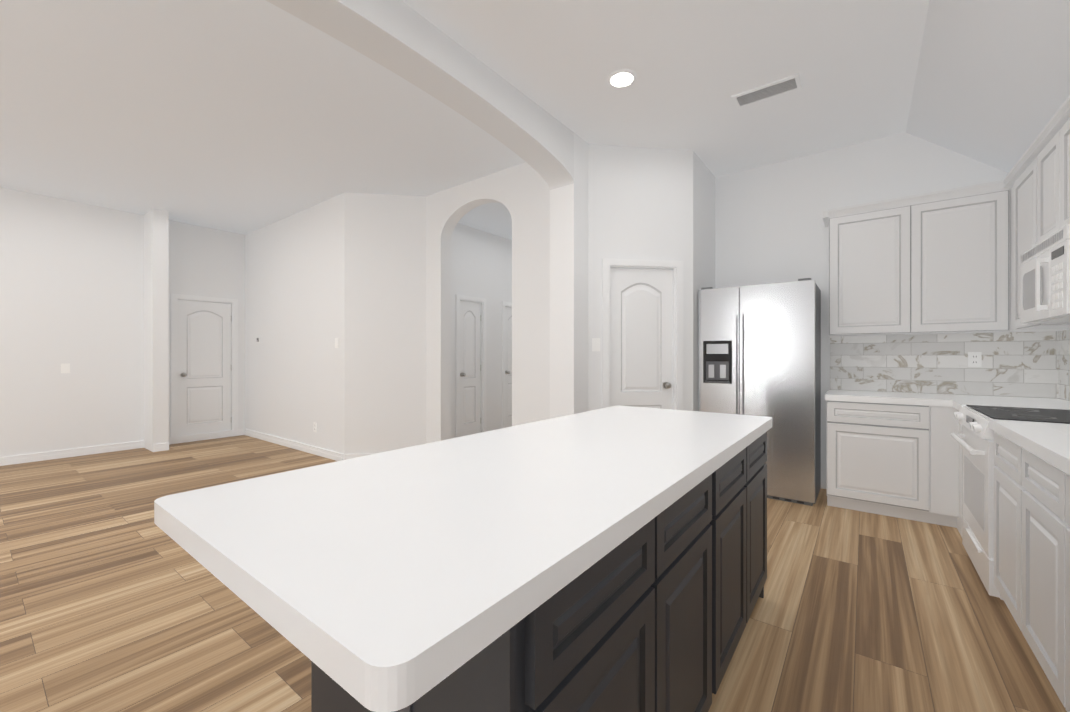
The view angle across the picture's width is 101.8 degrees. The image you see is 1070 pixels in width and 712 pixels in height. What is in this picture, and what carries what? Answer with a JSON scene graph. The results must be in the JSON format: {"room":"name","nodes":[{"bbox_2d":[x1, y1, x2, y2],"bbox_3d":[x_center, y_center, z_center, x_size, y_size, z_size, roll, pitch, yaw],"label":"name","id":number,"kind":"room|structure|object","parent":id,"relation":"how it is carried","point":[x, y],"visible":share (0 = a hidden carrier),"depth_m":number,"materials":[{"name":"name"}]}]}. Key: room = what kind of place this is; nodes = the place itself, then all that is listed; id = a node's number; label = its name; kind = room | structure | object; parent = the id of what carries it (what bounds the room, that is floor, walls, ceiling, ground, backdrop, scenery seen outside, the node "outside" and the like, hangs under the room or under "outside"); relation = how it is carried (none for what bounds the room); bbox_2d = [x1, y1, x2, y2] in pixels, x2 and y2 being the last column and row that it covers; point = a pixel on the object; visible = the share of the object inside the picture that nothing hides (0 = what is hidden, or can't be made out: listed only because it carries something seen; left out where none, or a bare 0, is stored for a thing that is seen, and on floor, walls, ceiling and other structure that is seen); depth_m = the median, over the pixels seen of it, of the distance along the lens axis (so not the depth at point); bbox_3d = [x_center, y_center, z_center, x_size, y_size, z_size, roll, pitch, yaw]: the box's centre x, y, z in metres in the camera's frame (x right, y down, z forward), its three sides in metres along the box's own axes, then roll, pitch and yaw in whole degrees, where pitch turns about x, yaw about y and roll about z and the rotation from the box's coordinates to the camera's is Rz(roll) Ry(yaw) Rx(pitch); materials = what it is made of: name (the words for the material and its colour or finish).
{"room":"kitchen","nodes":[
{"label":"kitchen","id":0,"kind":"room"},
{"bbox_2d":[0,187,244,456],"bbox_3d":[-6.687,-0.331,4.070,0.150,3.120,7.250,0,0,37],"label":"wall","id":1,"kind":"structure","parent":0,"point":[72,283],"depth_m":5.37,"materials":[{"name":"white paint"}]},
{"bbox_2d":[61,363,69,372],"bbox_3d":[-5.683,0.150,5.260,0.010,0.118,0.075,0,0,37],"label":"light switch","id":2,"kind":"object","parent":1,"relation":"attached to","point":[65,368],"visible":1,"depth_m":5.26,"materials":[{"name":"white plastic"}]},
{"bbox_2d":[0,429,376,465],"bbox_3d":[-2.391,1.183,2.297,8.839,0.095,9.620,0,0,37],"label":"baseboard","id":3,"kind":"structure","parent":1,"relation":"attached to","point":[58,454],"depth_m":5.55,"materials":[{"name":"white paint"}]},
{"bbox_2d":[171,293,237,439],"bbox_3d":[-4.878,0.178,6.419,0.190,2.100,0.812,0,0,37],"label":"door","id":4,"kind":"structure","parent":1,"relation":"in","point":[204,364],"depth_m":6.39,"materials":[{"name":"white paint"}]},
{"bbox_2d":[144,208,168,451],"bbox_3d":[-5.024,-0.331,5.764,0.450,3.120,0.160,0,0,37],"label":"wall","id":5,"kind":"structure","parent":0,"point":[156,326],"depth_m":5.64,"materials":[{"name":"white paint"}]},
{"bbox_2d":[245,192,425,453],"bbox_3d":[-2.876,-0.332,6.014,3.570,3.120,0.756,0,0,37],"label":"wall","id":6,"kind":"structure","parent":0,"point":[348,270],"depth_m":5.14,"materials":[{"name":"white paint"}]},
{"bbox_2d":[335,338,338,347],"bbox_3d":[-2.340,-0.154,5.126,0.075,0.118,0.010,0,0,37],"label":"light switch","id":7,"kind":"object","parent":6,"relation":"attached to","point":[336,342],"visible":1,"depth_m":5.11,"materials":[{"name":"white plastic"}]},
{"bbox_2d":[266,0,587,418],"bbox_3d":[-1.498,-0.329,1.479,0.250,3.120,9.400,0,0,37],"label":"wall","id":8,"kind":"structure","parent":0,"point":[402,39],"depth_m":3.15,"materials":[{"name":"white paint"}]},
{"bbox_2d":[451,223,511,438],"bbox_3d":[-0.898,-0.332,6.568,0.150,3.120,2.430,0,0,37],"label":"wall","id":9,"kind":"structure","parent":0,"point":[481,264],"depth_m":6.59,"materials":[{"name":"white paint"}]},
{"bbox_2d":[456,294,486,437],"bbox_3d":[-0.982,0.178,6.424,0.190,2.100,0.612,0,0,37],"label":"hall door","id":10,"kind":"structure","parent":9,"relation":"in","point":[471,404],"depth_m":6.42,"materials":[{"name":"white paint"}]},
{"bbox_2d":[502,301,511,427],"bbox_3d":[-0.389,0.178,7.204,0.190,2.100,0.612,0,0,37],"label":"hall door","id":11,"kind":"structure","parent":9,"relation":"in","point":[506,364],"depth_m":7.07,"materials":[{"name":"white paint"}]},
{"bbox_2d":[426,162,549,443],"bbox_3d":[-0.723,-0.331,4.815,2.550,3.120,0.150,0,0,37],"label":"wall","id":12,"kind":"structure","parent":0,"point":[521,192],"depth_m":4.33,"materials":[{"name":"white paint"}]},
{"bbox_2d":[0,435,1066,711],"bbox_3d":[-2.129,1.290,2.650,9.370,0.120,10.700,0,0,37],"label":"floor","id":13,"kind":"structure","parent":0,"point":[114,597],"depth_m":2.05,"materials":[{"name":"brown wood"}]},
{"bbox_2d":[311,430,767,711],"bbox_3d":[0.334,0.794,1.593,0.614,0.873,1.999,0,0,37],"label":"kitchen island","id":14,"kind":"object","parent":13,"relation":"on","point":[611,559],"depth_m":0.99,"materials":[{"name":"black wood"}]},
{"bbox_2d":[154,406,771,711],"bbox_3d":[0.187,0.334,1.578,0.870,0.046,2.244,0,0,37],"label":"island countertop","id":15,"kind":"structure","parent":14,"relation":"on","point":[393,571],"depth_m":0.79,"materials":[{"name":"white stone"}]},
{"bbox_2d":[698,278,820,505],"bbox_3d":[2.076,0.296,4.037,0.924,1.868,0.644,0,0,37],"label":"refrigerator","id":16,"kind":"object","parent":13,"relation":"on","point":[759,350],"visible":0.67,"depth_m":3.72,"materials":[{"name":"grey metal"}]},
{"bbox_2d":[827,406,932,523],"bbox_3d":[2.779,0.793,3.558,0.620,0.873,0.613,0,0,37],"label":"base cabinet","id":17,"kind":"object","parent":13,"relation":"on","point":[896,454],"depth_m":3.30,"materials":[{"name":"white wood"}]},
{"bbox_2d":[825,390,1069,413],"bbox_3d":[2.961,0.333,3.182,1.384,0.046,0.990,0,0,37],"label":"countertop","id":18,"kind":"structure","parent":17,"relation":"on","point":[887,400],"depth_m":3.19,"materials":[{"name":"white stone"}]},
{"bbox_2d":[933,410,956,527],"bbox_3d":[3.061,0.793,3.343,0.211,0.873,0.613,0,0,37],"label":"base cabinet","id":19,"kind":"object","parent":13,"relation":"on","point":[944,423],"depth_m":3.08,"materials":[{"name":"white wood"}]},
{"bbox_2d":[957,421,962,536],"bbox_3d":[3.093,0.794,2.711,0.604,0.873,0.397,0,0,37],"label":"base cabinet","id":20,"kind":"object","parent":13,"relation":"on","point":[959,426],"depth_m":3.02,"materials":[{"name":"white wood"}]},
{"bbox_2d":[994,431,1008,608],"bbox_3d":[2.338,0.794,1.733,0.623,0.873,0.541,0,0,37],"label":"base cabinet","id":21,"kind":"object","parent":13,"relation":"on","point":[1001,446],"depth_m":2.02,"materials":[{"name":"white wood"}]},
{"bbox_2d":[951,405,1069,599],"bbox_3d":[2.703,0.768,2.276,0.694,0.925,0.760,0,0,37],"label":"range","id":22,"kind":"object","parent":13,"relation":"on","point":[976,441],"visible":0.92,"depth_m":2.32,"materials":[{"name":"white metal"}]},
{"bbox_2d":[1009,443,1048,679],"bbox_3d":[2.066,0.794,1.375,0.623,0.873,0.602,0,0,37],"label":"base cabinet","id":23,"kind":"object","parent":13,"relation":"on","point":[1032,524],"depth_m":1.67,"materials":[{"name":"white wood"}]},
{"bbox_2d":[989,419,1069,478],"bbox_3d":[1.766,0.334,0.992,0.638,0.046,2.412,0,0,37],"label":"countertop","id":24,"kind":"structure","parent":23,"relation":"on","point":[1050,442],"depth_m":1.68,"materials":[{"name":"white stone"}]},
{"bbox_2d":[1049,467,1069,711],"bbox_3d":[1.776,0.794,0.993,0.623,0.873,0.602,0,0,37],"label":"base cabinet","id":25,"kind":"object","parent":13,"relation":"on","point":[1059,485],"depth_m":1.41,"materials":[{"name":"white wood"}]},
{"bbox_2d":[0,0,1069,239],"bbox_3d":[-2.129,-1.668,2.648,9.370,0.743,10.700,0,0,37],"label":"ceiling","id":26,"kind":"structure","parent":0,"point":[242,116],"depth_m":3.03,"materials":[{"name":"white paint"}]},
{"bbox_2d":[607,69,635,87],"bbox_3d":[0.591,-1.883,2.957,0.194,0.012,0.194,0,0,37],"label":"recessed light","id":27,"kind":"object","parent":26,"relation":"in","point":[621,78],"visible":0.96,"depth_m":2.94,"materials":[{"name":"white paint"}]},
{"bbox_2d":[731,73,801,108],"bbox_3d":[1.651,-1.883,3.105,0.420,0.011,0.190,0,0,37],"label":"ceiling vent","id":28,"kind":"object","parent":26,"relation":"in","point":[786,85],"visible":1,"depth_m":3.09,"materials":[{"name":"white metal"}]},
{"bbox_2d":[588,144,714,410],"bbox_3d":[1.160,-0.331,4.264,0.785,3.120,1.450,0,0,37],"label":"wall","id":29,"kind":"structure","parent":0,"point":[650,203],"depth_m":3.95,"materials":[{"name":"white paint"}]},
{"bbox_2d":[592,338,599,350],"bbox_3d":[0.547,-0.100,3.877,0.075,0.118,0.010,0,0,-8],"label":"light switch","id":30,"kind":"object","parent":29,"relation":"attached to","point":[595,344],"visible":1,"depth_m":3.87,"materials":[{"name":"white plastic"}]},
{"bbox_2d":[602,258,682,409],"bbox_3d":[0.972,0.180,3.980,0.762,2.100,0.160,0,0,-8],"label":"pantry door","id":31,"kind":"structure","parent":29,"relation":"in","point":[642,333],"depth_m":3.97,"materials":[{"name":"white paint"}]},
{"bbox_2d":[715,132,1056,488],"bbox_3d":[2.530,-0.331,4.228,3.340,3.120,0.150,0,0,37],"label":"wall","id":32,"kind":"structure","parent":0,"point":[770,227],"depth_m":4.07,"materials":[{"name":"white paint"}]},
{"bbox_2d":[823,180,1009,335],"bbox_3d":[3.022,-0.715,3.541,1.117,1.074,0.345,0,0,37],"label":"upper cabinet","id":33,"kind":"object","parent":32,"relation":"attached to","point":[936,263],"visible":1,"depth_m":3.38,"materials":[{"name":"white wood"}]},
{"bbox_2d":[830,331,1057,398],"bbox_3d":[3.256,0.059,3.577,1.376,0.499,0.009,0,0,37],"label":"backsplash","id":34,"kind":"structure","parent":32,"relation":"attached to","point":[1019,364],"depth_m":3.51,"materials":[{"name":"tile"}]},
{"bbox_2d":[968,352,981,366],"bbox_3d":[3.454,0.028,3.414,0.075,0.118,0.009,0,0,37],"label":"electrical outlet","id":35,"kind":"object","parent":32,"relation":"attached to","point":[974,359],"depth_m":3.41,"materials":[{"name":"white plastic"}]},
{"bbox_3d":[1.122,-0.328,-0.510,0.150,3.120,9.400,0,0,37],"label":"wall","id":36,"kind":"structure","parent":0,"visible":0},
{"bbox_2d":[1004,179,1045,331],"bbox_3d":[3.522,-0.687,3.041,0.320,1.014,0.538,0,0,37],"label":"upper cabinet","id":37,"kind":"object","parent":36,"relation":"attached to","point":[1008,180],"depth_m":3.10,"materials":[{"name":"white wood"}]},
{"bbox_2d":[1011,135,1069,330],"bbox_3d":[3.222,-0.716,2.645,0.320,1.072,0.590,0,0,37],"label":"upper cabinet","id":38,"kind":"object","parent":36,"relation":"attached to","point":[1036,180],"depth_m":2.79,"materials":[{"name":"white wood"}]},
{"bbox_2d":[1039,95,1069,241],"bbox_3d":[2.854,-0.938,2.161,0.320,0.627,0.761,0,0,37],"label":"upper cabinet","id":39,"kind":"object","parent":36,"relation":"attached to","point":[1054,140],"depth_m":2.31,"materials":[{"name":"white wood"}]},
{"bbox_2d":[1020,224,1069,323],"bbox_3d":[2.807,-0.397,2.197,0.418,0.415,0.754,0,0,37],"label":"microwave","id":40,"kind":"object","parent":39,"relation":"attached to","point":[1045,281],"visible":1,"depth_m":2.21,"materials":[{"name":"white plastic"}]},
{"bbox_2d":[1058,330,1069,400],"bbox_3d":[2.550,0.060,1.501,0.009,0.499,4.151,0,0,37],"label":"backsplash","id":41,"kind":"structure","parent":36,"relation":"attached to","point":[1064,365],"depth_m":3.06,"materials":[{"name":"stone"}]}
]}

